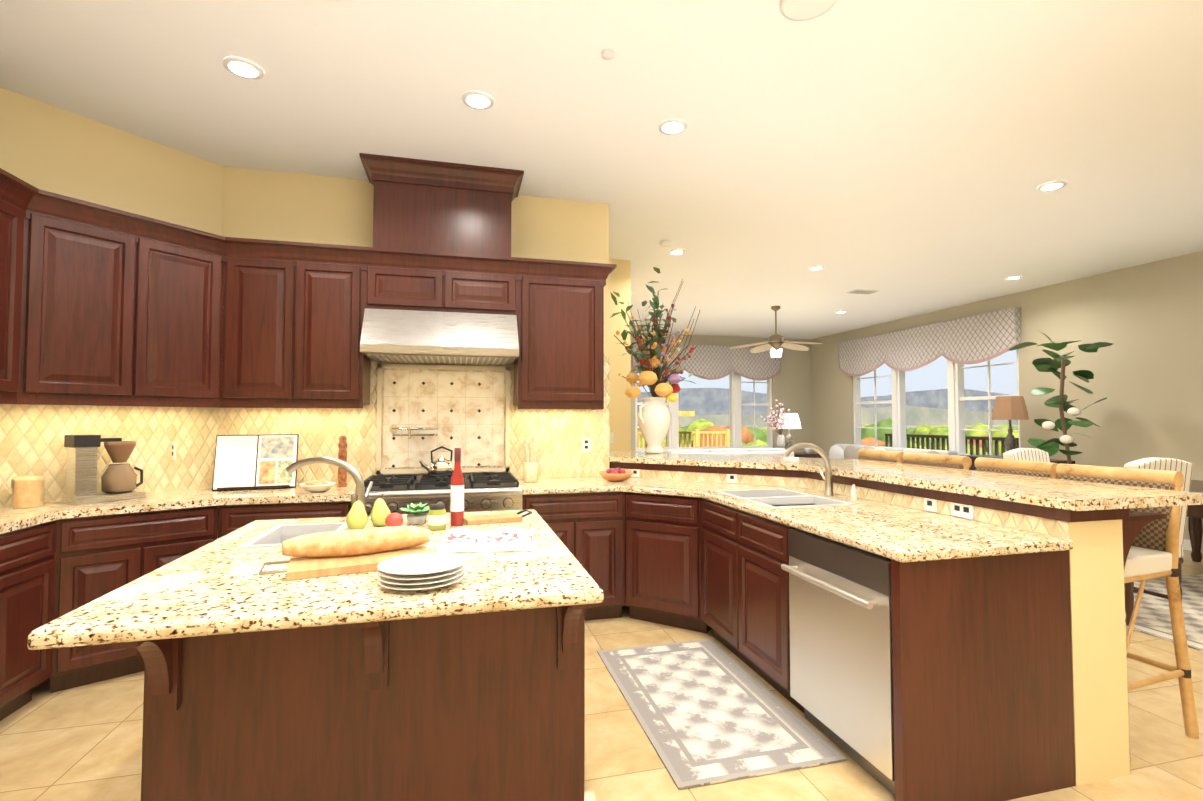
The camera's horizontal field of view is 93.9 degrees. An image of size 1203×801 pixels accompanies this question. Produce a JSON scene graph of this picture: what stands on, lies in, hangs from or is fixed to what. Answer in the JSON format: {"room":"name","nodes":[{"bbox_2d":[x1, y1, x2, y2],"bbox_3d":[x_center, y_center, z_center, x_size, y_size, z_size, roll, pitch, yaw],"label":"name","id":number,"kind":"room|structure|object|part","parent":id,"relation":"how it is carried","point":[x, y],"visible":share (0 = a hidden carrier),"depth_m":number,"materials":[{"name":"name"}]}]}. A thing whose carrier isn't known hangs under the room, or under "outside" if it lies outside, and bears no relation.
{"room":"kitchen","nodes":[
{"label":"kitchen","id":0,"kind":"room"},
{"bbox_2d":[0,401,223,512],"bbox_3d":[-2.922,0.198,3.223,0.929,0.725,0.928,0,-2,-14],"label":"backsplash","id":1,"kind":"structure","parent":0,"point":[174,449],"depth_m":3.25,"materials":[{"name":"beige tile"}]},
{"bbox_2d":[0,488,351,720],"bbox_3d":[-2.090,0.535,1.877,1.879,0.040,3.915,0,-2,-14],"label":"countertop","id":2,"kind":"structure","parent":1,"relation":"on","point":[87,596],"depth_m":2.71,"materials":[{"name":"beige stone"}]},
{"bbox_2d":[11,475,44,507],"bbox_3d":[-2.962,0.469,2.904,0.120,0.158,0.118,0,-2,-14],"label":"canister","id":3,"kind":"object","parent":2,"relation":"on","point":[28,491],"visible":1,"depth_m":2.86,"materials":[{"name":"beige ceramic"}]},
{"bbox_2d":[61,435,146,504],"bbox_3d":[-2.772,0.374,3.150,0.170,0.365,0.331,-1,-2,31],"label":"coffee maker","id":4,"kind":"object","parent":2,"relation":"on","point":[118,481],"visible":1,"depth_m":3.05,"materials":[{"name":"silver metal"}]},
{"bbox_2d":[212,434,298,490],"bbox_3d":[-2.261,0.419,3.686,0.470,0.388,0.197,1,-2,-22],"label":"cookbook","id":5,"kind":"object","parent":2,"relation":"on","point":[244,462],"visible":0.92,"depth_m":3.66,"materials":[{"name":"white paper"}]},
{"bbox_2d":[232,521,347,548],"bbox_3d":[-1.183,0.631,2.209,0.310,0.215,0.439,0,-2,-14],"label":"sink","id":6,"kind":"object","parent":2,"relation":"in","point":[275,534],"depth_m":2.37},
{"bbox_2d":[299,479,335,491],"bbox_3d":[-1.777,0.532,3.517,0.210,0.074,0.210,0,-2,-14],"label":"bowl","id":7,"kind":"object","parent":2,"relation":"on","point":[321,485],"visible":1,"depth_m":3.46,"materials":[{"name":"beige ceramic"}]},
{"bbox_2d":[337,436,347,486],"bbox_3d":[-1.734,0.406,3.759,0.064,0.342,0.062,0,-2,-14],"label":"pepper mill","id":8,"kind":"object","parent":2,"relation":"on","point":[342,473],"visible":0.96,"depth_m":3.74,"materials":[{"name":"brown wood"}]},
{"bbox_2d":[0,87,630,538],"bbox_3d":[0.209,-0.030,4.555,12.750,3.100,13.200,0,-2,-14],"label":"wall","id":9,"kind":"structure","parent":0,"point":[54,149],"depth_m":3.86,"materials":[{"name":"beige paint"}]},
{"bbox_2d":[0,173,31,400],"bbox_3d":[-2.987,-0.526,2.520,0.436,1.015,0.365,0,-2,-14],"label":"upper cabinet","id":10,"kind":"object","parent":9,"relation":"attached to","point":[15,198],"depth_m":2.68,"materials":[{"name":"brown wood"}]},
{"bbox_2d":[24,189,223,404],"bbox_3d":[-2.748,-0.503,3.216,0.866,1.015,0.867,0,-2,-14],"label":"upper cabinet","id":11,"kind":"object","parent":9,"relation":"attached to","point":[123,305],"depth_m":3.06,"materials":[{"name":"brown wood"}]},
{"bbox_2d":[220,237,295,404],"bbox_3d":[-2.216,-0.486,3.723,0.412,1.015,0.352,0,-2,-14],"label":"upper cabinet","id":12,"kind":"object","parent":9,"relation":"attached to","point":[258,359],"depth_m":3.55,"materials":[{"name":"brown wood"}]},
{"bbox_2d":[296,245,371,408],"bbox_3d":[-1.816,-0.483,3.824,0.413,1.015,0.352,0,-2,-14],"label":"upper cabinet","id":13,"kind":"object","parent":9,"relation":"attached to","point":[329,278],"depth_m":3.66,"materials":[{"name":"brown wood"}]},
{"bbox_2d":[364,249,447,304],"bbox_3d":[-1.369,-0.794,3.948,0.510,0.385,0.352,0,-2,-14],"label":"upper cabinet","id":14,"kind":"object","parent":9,"relation":"attached to","point":[388,276],"depth_m":3.78,"materials":[{"name":"brown wood"}]},
{"bbox_2d":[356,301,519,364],"bbox_3d":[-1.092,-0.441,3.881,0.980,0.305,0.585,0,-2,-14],"label":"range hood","id":15,"kind":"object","parent":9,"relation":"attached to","point":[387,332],"depth_m":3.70,"materials":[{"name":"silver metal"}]},
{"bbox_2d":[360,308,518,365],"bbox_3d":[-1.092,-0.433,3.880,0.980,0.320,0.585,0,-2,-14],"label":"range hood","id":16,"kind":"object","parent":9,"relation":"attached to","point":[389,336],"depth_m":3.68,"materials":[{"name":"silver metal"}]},
{"bbox_2d":[372,173,511,260],"bbox_3d":[-1.120,-1.242,4.019,0.910,0.515,0.356,0,-2,-14],"label":"upper cabinet","id":17,"kind":"object","parent":9,"relation":"attached to","point":[413,216],"depth_m":3.84,"materials":[{"name":"brown wood"}]},
{"bbox_2d":[444,257,519,308],"bbox_3d":[-0.875,-0.790,4.073,0.510,0.385,0.352,0,-2,-14],"label":"upper cabinet","id":18,"kind":"object","parent":9,"relation":"attached to","point":[469,282],"depth_m":3.91,"materials":[{"name":"brown wood"}]},
{"bbox_2d":[512,258,607,408],"bbox_3d":[-0.325,-0.470,4.202,0.625,1.015,0.352,0,-2,-14],"label":"upper cabinet","id":19,"kind":"object","parent":9,"relation":"attached to","point":[563,363],"depth_m":4.03,"materials":[{"name":"brown wood"}]},
{"bbox_2d":[0,550,1202,800],"bbox_3d":[0.184,1.522,4.600,12.750,0.001,13.000,0,-2,-14],"label":"floor","id":20,"kind":"structure","parent":0,"point":[80,744],"depth_m":2.33,"materials":[{"name":"tile"}]},
{"bbox_2d":[128,637,215,692],"bbox_3d":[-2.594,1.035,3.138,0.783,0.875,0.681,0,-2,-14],"label":"corbel","id":21,"kind":"object","parent":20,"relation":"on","point":[180,664],"depth_m":1.44,"materials":[{"name":"brown wood"}]},
{"bbox_2d":[216,505,347,664],"bbox_3d":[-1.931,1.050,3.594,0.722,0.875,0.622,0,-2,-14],"label":"base cabinet","id":22,"kind":"object","parent":20,"relation":"on","point":[316,640],"depth_m":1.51,"materials":[{"name":"brown wood"}]},
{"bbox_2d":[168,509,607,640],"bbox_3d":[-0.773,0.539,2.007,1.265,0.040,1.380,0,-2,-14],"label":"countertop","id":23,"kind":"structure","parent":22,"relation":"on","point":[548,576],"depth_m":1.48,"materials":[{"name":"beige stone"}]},
{"bbox_2d":[276,453,375,515],"bbox_3d":[-1.227,0.394,2.515,0.371,0.284,0.163,0,-2,-14],"label":"faucet","id":24,"kind":"object","parent":23,"relation":"on","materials":[{"name":"silver metal"}]},
{"bbox_2d":[259,526,429,580],"bbox_3d":[-0.784,0.460,1.762,0.488,0.100,0.260,1,-2,-26],"label":"cutting board","id":25,"kind":"object","parent":23,"relation":"on","point":[323,554],"visible":0.98,"depth_m":1.73,"materials":[{"name":"brown wood"}]},
{"bbox_2d":[400,502,428,523],"bbox_3d":[-0.803,0.490,2.446,0.157,0.084,0.156,0,-2,-14],"label":"succulent","id":26,"kind":"object","parent":23,"relation":"on","point":[416,516],"visible":1,"depth_m":2.42,"materials":[{"name":"green plant"}]},
{"bbox_2d":[377,552,465,589],"bbox_3d":[-0.495,0.475,1.552,0.236,0.055,0.236,0,-2,-14],"label":"plates","id":27,"kind":"object","parent":23,"relation":"on","point":[422,571],"visible":1,"depth_m":1.51,"materials":[{"name":"white ceramic"}]},
{"bbox_2d":[428,504,445,529],"bbox_3d":[-0.677,0.479,2.311,0.071,0.099,0.069,0,-2,-14],"label":"jar","id":28,"kind":"object","parent":23,"relation":"on","point":[436,516],"visible":1,"depth_m":2.28,"materials":[{"name":"yellow glass"}]},
{"bbox_2d":[450,448,463,525],"bbox_3d":[-0.617,0.367,2.402,0.057,0.328,0.056,0,-2,-14],"label":"vinegar bottle","id":29,"kind":"object","parent":23,"relation":"on","point":[457,500],"visible":1,"depth_m":2.38,"materials":[{"name":"red glass"}]},
{"bbox_2d":[437,527,532,552],"bbox_3d":[-0.409,0.499,2.027,0.320,0.038,0.240,0,-2,-6],"label":"tea towel","id":30,"kind":"object","parent":23,"relation":"on","point":[470,540],"visible":1,"depth_m":1.98,"materials":[{"name":"white fabric"}]},
{"bbox_2d":[464,509,531,524],"bbox_3d":[-0.464,0.518,2.513,0.294,0.035,0.140,1,-2,-24],"label":"tray","id":31,"kind":"object","parent":23,"relation":"on","point":[491,518],"visible":0.96,"depth_m":2.47,"materials":[{"name":"brown wood"}]},
{"bbox_2d":[344,477,523,652],"bbox_3d":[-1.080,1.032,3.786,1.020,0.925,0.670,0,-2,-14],"label":"range","id":32,"kind":"object","parent":20,"relation":"on","point":[479,492],"depth_m":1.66,"materials":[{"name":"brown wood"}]},
{"bbox_2d":[419,446,453,476],"bbox_3d":[-1.146,0.422,3.928,0.243,0.207,0.187,0,-2,-14],"label":"kettle","id":33,"kind":"object","parent":32,"relation":"on","point":[441,466],"visible":0.94,"depth_m":3.87,"materials":[{"name":"silver metal"}]},
{"bbox_2d":[524,501,623,632],"bbox_3d":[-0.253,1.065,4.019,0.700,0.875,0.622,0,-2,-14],"label":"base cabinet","id":34,"kind":"object","parent":20,"relation":"on","point":[552,620],"depth_m":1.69,"materials":[{"name":"brown wood"}]},
{"bbox_2d":[597,639,846,789],"bbox_3d":[0.478,1.454,2.768,0.720,0.008,1.260,0,-2,-14],"label":"kitchen rug","id":35,"kind":"object","parent":20,"relation":"on","point":[707,711],"visible":0.86,"depth_m":2.56,"materials":[{"name":"white fabric"}]},
{"bbox_2d":[666,448,793,456],"bbox_3d":[1.941,1.218,8.978,2.400,0.900,0.940,0,-2,-14],"label":"sofa","id":36,"kind":"object","parent":20,"relation":"on","point":[775,452],"visible":0.08,"depth_m":8.69,"materials":[{"name":"fabric"}]},
{"bbox_2d":[760,400,790,445],"bbox_3d":[3.036,0.383,9.680,0.559,0.816,0.591,0,-2,-14],"label":"vase","id":37,"kind":"object","parent":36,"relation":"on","point":[781,438],"visible":1,"depth_m":9.67,"materials":[{"name":"white"}]},
{"bbox_2d":[794,452,821,457],"bbox_3d":[3.544,1.334,10.180,0.900,0.750,0.450,0,-2,-14],"label":"console table","id":38,"kind":"object","parent":20,"relation":"on","point":[807,455],"visible":0.08,"depth_m":10.03,"materials":[{"name":"brown wood"}]},
{"bbox_2d":[777,414,800,448],"bbox_3d":[3.397,0.598,10.173,0.420,0.720,0.414,0,-2,-14],"label":"table lamp","id":39,"kind":"object","parent":38,"relation":"on","point":[792,421],"visible":0.71,"depth_m":10.03,"materials":[{"name":"fabric"}]},
{"bbox_2d":[804,448,810,452],"bbox_3d":[3.744,0.897,10.220,0.120,0.125,0.120,0,-2,-14],"label":"vase","id":40,"kind":"object","parent":38,"relation":"on","point":[807,450],"visible":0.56,"depth_m":10.17,"materials":[{"name":"white ceramic"}]},
{"bbox_2d":[858,448,903,462],"bbox_3d":[1.855,0.938,4.143,0.540,1.140,0.544,0,-2,-7],"label":"bar stool","id":41,"kind":"object","parent":20,"relation":"on","point":[880,455],"visible":0.1,"depth_m":4.13,"materials":[{"name":"brown wood"}]},
{"bbox_2d":[828,444,969,458],"bbox_3d":[4.688,1.232,9.415,0.940,0.903,3.000,0,-2,-14],"label":"sofa","id":42,"kind":"object","parent":20,"relation":"on","point":[843,451],"visible":0.23,"depth_m":9.94,"materials":[{"name":"fabric"}]},
{"bbox_2d":[829,445,843,458],"bbox_3d":[4.434,1.041,10.545,0.161,0.407,0.418,0,-2,-14],"label":"pillow","id":43,"kind":"object","parent":42,"relation":"on","point":[836,451],"depth_m":10.48,"materials":[{"name":"white fabric"}]},
{"bbox_2d":[844,445,858,458],"bbox_3d":[4.525,1.026,10.104,0.175,0.446,0.460,0,-2,-14],"label":"pillow","id":44,"kind":"object","parent":42,"relation":"on","point":[850,451],"depth_m":10.05,"materials":[{"name":"white fabric"}]},
{"bbox_2d":[927,451,940,453],"bbox_3d":[4.987,0.968,8.365,0.175,0.446,0.460,0,-2,-14],"label":"pillow","id":45,"kind":"object","parent":42,"relation":"on","point":[930,452],"depth_m":8.33,"materials":[{"name":"white fabric"}]},
{"bbox_2d":[780,553,1075,800],"bbox_3d":[1.310,1.009,2.349,0.772,0.875,0.690,0,-2,-14],"label":"base cabinet","id":46,"kind":"object","parent":20,"relation":"on","point":[902,651],"depth_m":2.03,"materials":[{"name":"brown wood"}]},
{"bbox_2d":[520,473,1072,588],"bbox_3d":[0.554,0.579,3.180,1.840,0.040,2.685,0,-2,-14],"label":"countertop","id":47,"kind":"structure","parent":46,"relation":"on","point":[657,530],"depth_m":3.26,"materials":[{"name":"beige stone"}]},
{"bbox_2d":[523,435,538,481],"bbox_3d":[-0.512,0.416,4.079,0.114,0.342,0.100,0,-2,-14],"label":"utensil crock","id":48,"kind":"object","parent":47,"relation":"on","point":[530,471],"visible":1,"depth_m":4.04,"materials":[{"name":"beige ceramic"}]},
{"bbox_2d":[599,467,633,480],"bbox_3d":[0.108,0.543,4.139,0.260,0.092,0.260,0,-2,-14],"label":"fruit bowl","id":49,"kind":"object","parent":47,"relation":"on","point":[615,474],"visible":1,"depth_m":4.07,"materials":[{"name":"wood"}]},
{"bbox_2d":[712,489,859,508],"bbox_3d":[1.025,0.680,3.242,0.500,0.245,0.700,0,-2,-14],"label":"sink","id":50,"kind":"object","parent":47,"relation":"in","point":[774,498],"depth_m":3.26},
{"bbox_2d":[780,443,835,496],"bbox_3d":[1.211,0.407,3.346,0.338,0.314,0.137,0,-2,-14],"label":"faucet","id":51,"kind":"object","parent":47,"relation":"on","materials":[{"name":"silver metal"}]},
{"bbox_3d":[0.910,0.504,3.314,1.088,0.119,2.724,0,-2,-14],"label":"pony tile trim","id":52,"kind":"part","parent":47,"relation":"part of","materials":[{"name":"beige stone"}]},
{"bbox_2d":[848,485,859,500],"bbox_3d":[1.407,0.512,3.127,0.034,0.090,0.033,0,-2,-14],"label":"soap dispenser","id":53,"kind":"object","parent":47,"relation":"on","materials":[{"name":"white plastic"}]},
{"bbox_2d":[781,529,894,795],"bbox_3d":[0.960,1.012,2.270,0.178,0.863,0.630,0,-2,-14],"label":"dishwasher","id":54,"kind":"object","parent":46,"relation":"in","point":[842,595],"depth_m":2.19,"materials":[{"name":"silver metal"}]},
{"bbox_2d":[902,452,971,469],"bbox_3d":[1.984,0.921,3.632,0.557,1.140,0.560,0,-2,-14],"label":"bar stool","id":55,"kind":"object","parent":20,"relation":"on","point":[949,461],"visible":0.12,"depth_m":3.65,"materials":[{"name":"brown wood"}]},
{"bbox_2d":[974,457,1057,478],"bbox_3d":[2.115,0.904,3.118,0.565,1.140,0.568,0,-2,-14],"label":"bar stool","id":56,"kind":"object","parent":20,"relation":"on","point":[1026,468],"visible":0.06,"depth_m":3.13,"materials":[{"name":"brown wood"}]},
{"bbox_2d":[960,455,1074,470],"bbox_3d":[5.429,1.185,7.386,0.480,0.860,1.200,0,-2,-14],"label":"buffet","id":57,"kind":"object","parent":20,"relation":"on","point":[973,459],"visible":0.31,"depth_m":7.66,"materials":[{"name":"brown wood"}]},
{"bbox_2d":[992,396,1028,450],"bbox_3d":[5.390,0.349,7.404,0.400,0.810,0.400,0,-2,-14],"label":"lamp","id":58,"kind":"object","parent":57,"relation":"on","point":[1009,408],"visible":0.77,"depth_m":7.31,"materials":[{"name":"fabric"}]},
{"bbox_2d":[1009,330,1112,463],"bbox_3d":[5.233,0.384,6.363,0.960,2.392,0.873,0,-2,-14],"label":"leaf plant","id":59,"kind":"object","parent":20,"relation":"on","point":[1062,423],"visible":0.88,"depth_m":6.37,"materials":[{"name":"green plant"}]},
{"bbox_2d":[1056,463,1198,761],"bbox_3d":[2.247,0.886,2.597,0.540,1.140,0.544,1,-2,-20],"label":"bar stool","id":60,"kind":"object","parent":20,"relation":"on","point":[1153,553],"visible":0.38,"depth_m":2.45,"materials":[{"name":"brown wood"}]},
{"bbox_2d":[1124,575,1202,651],"bbox_3d":[4.826,1.477,3.482,2.600,0.009,2.550,0,-2,-14],"label":"dining rug","id":61,"kind":"object","parent":20,"relation":"on","point":[1153,618],"visible":0.33,"depth_m":3.96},
{"bbox_2d":[1003,448,1049,461],"bbox_3d":[3.840,0.963,4.729,0.500,1.100,0.559,1,-2,-22],"label":"dining chair","id":62,"kind":"object","parent":61,"relation":"on","point":[1030,454],"visible":0.1,"depth_m":4.91,"materials":[{"name":"white fabric"}]},
{"bbox_2d":[1124,457,1192,625],"bbox_3d":[3.642,0.937,3.938,0.500,1.100,0.559,0,-2,-14],"label":"dining chair","id":63,"kind":"object","parent":61,"relation":"on","point":[1168,464],"visible":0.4,"depth_m":3.71,"materials":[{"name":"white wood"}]},
{"bbox_2d":[1187,480,1202,561],"bbox_3d":[5.101,1.128,4.647,1.700,0.765,1.350,0,-2,-14],"label":"dining table","id":64,"kind":"object","parent":61,"relation":"on","point":[1195,518],"visible":0.31,"depth_m":5.32,"materials":[{"name":"brown wood"}]},
{"bbox_2d":[0,0,1202,339],"bbox_3d":[0.184,-1.576,4.704,12.750,0.001,13.000,0,-2,-14],"label":"ceiling","id":65,"kind":"structure","parent":0,"point":[906,158],"depth_m":3.21,"materials":[{"name":"white paint"}]},
{"bbox_2d":[223,57,263,78],"bbox_3d":[-1.757,-1.635,2.755,0.171,0.011,0.176,0,-2,-14],"label":"recessed light","id":66,"kind":"object","parent":65,"relation":"in","point":[248,69],"depth_m":2.76,"materials":[{"name":"white paint"}]},
{"bbox_2d":[462,91,493,109],"bbox_3d":[-0.666,-1.626,3.032,0.164,0.011,0.175,0,-2,-14],"label":"recessed light","id":67,"kind":"object","parent":65,"relation":"in","point":[480,100],"depth_m":3.03,"materials":[{"name":"white paint"}]},
{"bbox_2d":[601,49,613,59],"bbox_3d":[0.027,-1.628,2.615,0.063,0.034,0.076,0,-2,-14],"label":"smoke detector","id":68,"kind":"object","parent":65,"relation":"in","point":[606,54],"depth_m":2.64,"materials":[{"name":"white paint"}]},
{"bbox_2d":[658,119,686,134],"bbox_3d":[0.419,-1.617,3.308,0.169,0.011,0.178,0,-2,-14],"label":"recessed light","id":69,"kind":"object","parent":65,"relation":"in","point":[670,126],"depth_m":3.30,"materials":[{"name":"white paint"}]},
{"bbox_2d":[668,249,684,254],"bbox_3d":[0.776,-1.534,5.778,0.165,0.011,0.182,0,-2,-14],"label":"recessed light","id":70,"kind":"object","parent":65,"relation":"in","point":[676,251],"depth_m":5.77,"materials":[{"name":"white paint"}]},
{"bbox_2d":[730,306,822,357],"bbox_3d":[2.667,-1.051,8.683,1.362,0.784,1.302,0,-2,-14],"label":"ceiling fan","id":71,"kind":"object","parent":65,"relation":"hanging from","point":[775,341],"visible":1,"depth_m":8.61,"materials":[{"name":"brown wood"}]},
{"bbox_2d":[780,0,836,20],"bbox_3d":[0.834,-1.638,2.323,0.223,0.034,0.145,0,-2,-14],"label":"ceiling light","id":72,"kind":"object","parent":65,"relation":"in","point":[799,10],"depth_m":2.35,"materials":[{"name":"white paint"}]},
{"bbox_2d":[809,266,824,269],"bbox_3d":[2.451,-1.513,6.391,0.173,0.011,0.150,0,-2,-14],"label":"recessed light","id":73,"kind":"object","parent":65,"relation":"in","point":[813,267],"depth_m":6.39,"materials":[{"name":"white paint"}]},
{"bbox_2d":[847,289,878,294],"bbox_3d":[3.485,-1.465,7.488,0.378,0.034,0.230,0,-2,-14],"label":"ceiling vent","id":74,"kind":"object","parent":65,"relation":"in","point":[858,291],"depth_m":7.57,"materials":[{"name":"white metal"}]},
{"bbox_2d":[1037,181,1066,190],"bbox_3d":[3.325,-1.589,4.145,0.176,0.011,0.173,0,-2,-14],"label":"recessed light","id":75,"kind":"object","parent":65,"relation":"in","point":[1054,185],"depth_m":4.15,"materials":[{"name":"white paint"}]},
{"bbox_2d":[637,397,670,452],"bbox_3d":[0.465,0.219,4.942,0.352,0.485,0.300,0,-2,-14],"label":"vase","id":76,"kind":"object","parent":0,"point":[654,417],"visible":0.96,"depth_m":4.84,"materials":[{"name":"white ceramic"}]},
{"bbox_2d":[610,267,707,401],"bbox_3d":[0.468,-0.570,5.020,0.991,1.185,0.935,0,-2,-14],"label":"flower arrangement","id":77,"kind":"object","parent":76,"relation":"in","point":[653,363],"visible":0.98,"depth_m":4.87,"materials":[{"name":"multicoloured plant"}]},
{"bbox_2d":[631,332,811,452],"bbox_3d":[1.909,0.205,11.584,5.800,3.100,0.200,0,-2,-14],"label":"wall","id":78,"kind":"structure","parent":0,"point":[791,387],"depth_m":12.03,"materials":[{"name":"beige paint"}]},
{"bbox_2d":[634,371,772,451],"bbox_3d":[2.145,0.091,11.612,3.110,1.910,0.230,0,-2,-14],"label":"window","id":79,"kind":"structure","parent":78,"relation":"in","point":[736,404],"depth_m":11.63,"materials":[{"name":"white paint"}]},
{"bbox_2d":[631,343,780,380],"bbox_3d":[2.202,-0.772,11.499,3.278,0.712,0.162,0,-2,-14],"label":"valance","id":80,"kind":"object","parent":78,"relation":"attached to","point":[710,362],"visible":0.6,"depth_m":11.54,"materials":[{"name":"fabric"}]},
{"bbox_2d":[634,477,1129,785],"bbox_3d":[0.997,0.995,3.517,1.355,0.980,3.107,0,-2,-14],"label":"wall","id":81,"kind":"structure","parent":0,"point":[1099,672],"depth_m":2.14,"materials":[{"name":"beige paint"}]},
{"bbox_2d":[811,251,1202,552],"bbox_3d":[6.207,0.019,6.022,0.200,3.100,12.700,0,-2,-14],"label":"wall","id":82,"kind":"structure","parent":0,"point":[1146,367],"depth_m":6.58,"materials":[{"name":"beige paint"}]},
{"bbox_2d":[838,308,1021,376],"bbox_3d":[5.173,-0.844,9.376,0.162,0.712,3.658,0,-2,-14],"label":"valance","id":83,"kind":"object","parent":82,"relation":"attached to","point":[976,339],"visible":1,"depth_m":8.86,"materials":[{"name":"fabric"}]},
{"bbox_2d":[853,349,1020,454],"bbox_3d":[5.342,0.013,9.297,0.230,1.910,3.410,0,-2,-14],"label":"window frames","id":84,"kind":"structure","parent":82,"relation":"in","point":[957,399],"depth_m":8.78,"materials":[{"name":"white paint"}]},
{"bbox_2d":[1183,539,1191,550],"bbox_3d":[5.341,1.613,8.948,0.014,0.110,6.499,0,-2,-14],"label":"baseboard","id":85,"kind":"structure","parent":82,"relation":"attached to","point":[1186,544],"depth_m":5.85,"materials":[{"name":"white paint"}]},
{"label":"outside","id":86,"kind":"structure","parent":0,"visible":0},
{"bbox_2d":[637,425,1017,428],"bbox_3d":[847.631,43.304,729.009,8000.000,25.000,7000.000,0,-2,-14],"label":"ground","id":87,"kind":"structure","parent":86,"point":[911,426],"depth_m":2450.92,"materials":[{"name":"green plant"}]},
{"bbox_2d":[637,418,1018,455],"bbox_3d":[26.142,5.438,45.094,124.264,8.042,126.468,0,-2,-14],"label":"trees","id":88,"kind":"object","parent":87,"relation":"on","point":[867,436],"visible":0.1,"depth_m":37.07,"materials":[{"name":"green plant"}]},
{"bbox_2d":[637,388,1017,425],"bbox_3d":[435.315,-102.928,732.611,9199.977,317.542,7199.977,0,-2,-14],"label":"hills","id":89,"kind":"structure","parent":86,"point":[928,407],"depth_m":4193.47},
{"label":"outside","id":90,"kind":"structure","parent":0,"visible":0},
{"bbox_2d":[637,411,729,447],"bbox_3d":[-0.096,1.067,12.812,8.230,1.700,3.180,0,-2,-14],"label":"deck","id":91,"kind":"object","parent":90,"point":[696,433],"visible":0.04,"depth_m":15.05,"materials":[{"name":"wood"}]},
{"bbox_2d":[885,433,1018,455],"bbox_3d":[6.055,1.280,11.102,1.980,1.160,9.500,0,-2,-14],"label":"railing","id":92,"kind":"object","parent":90,"point":[971,438],"visible":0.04,"depth_m":11.35,"materials":[{"name":"brown wood"}]}
]}

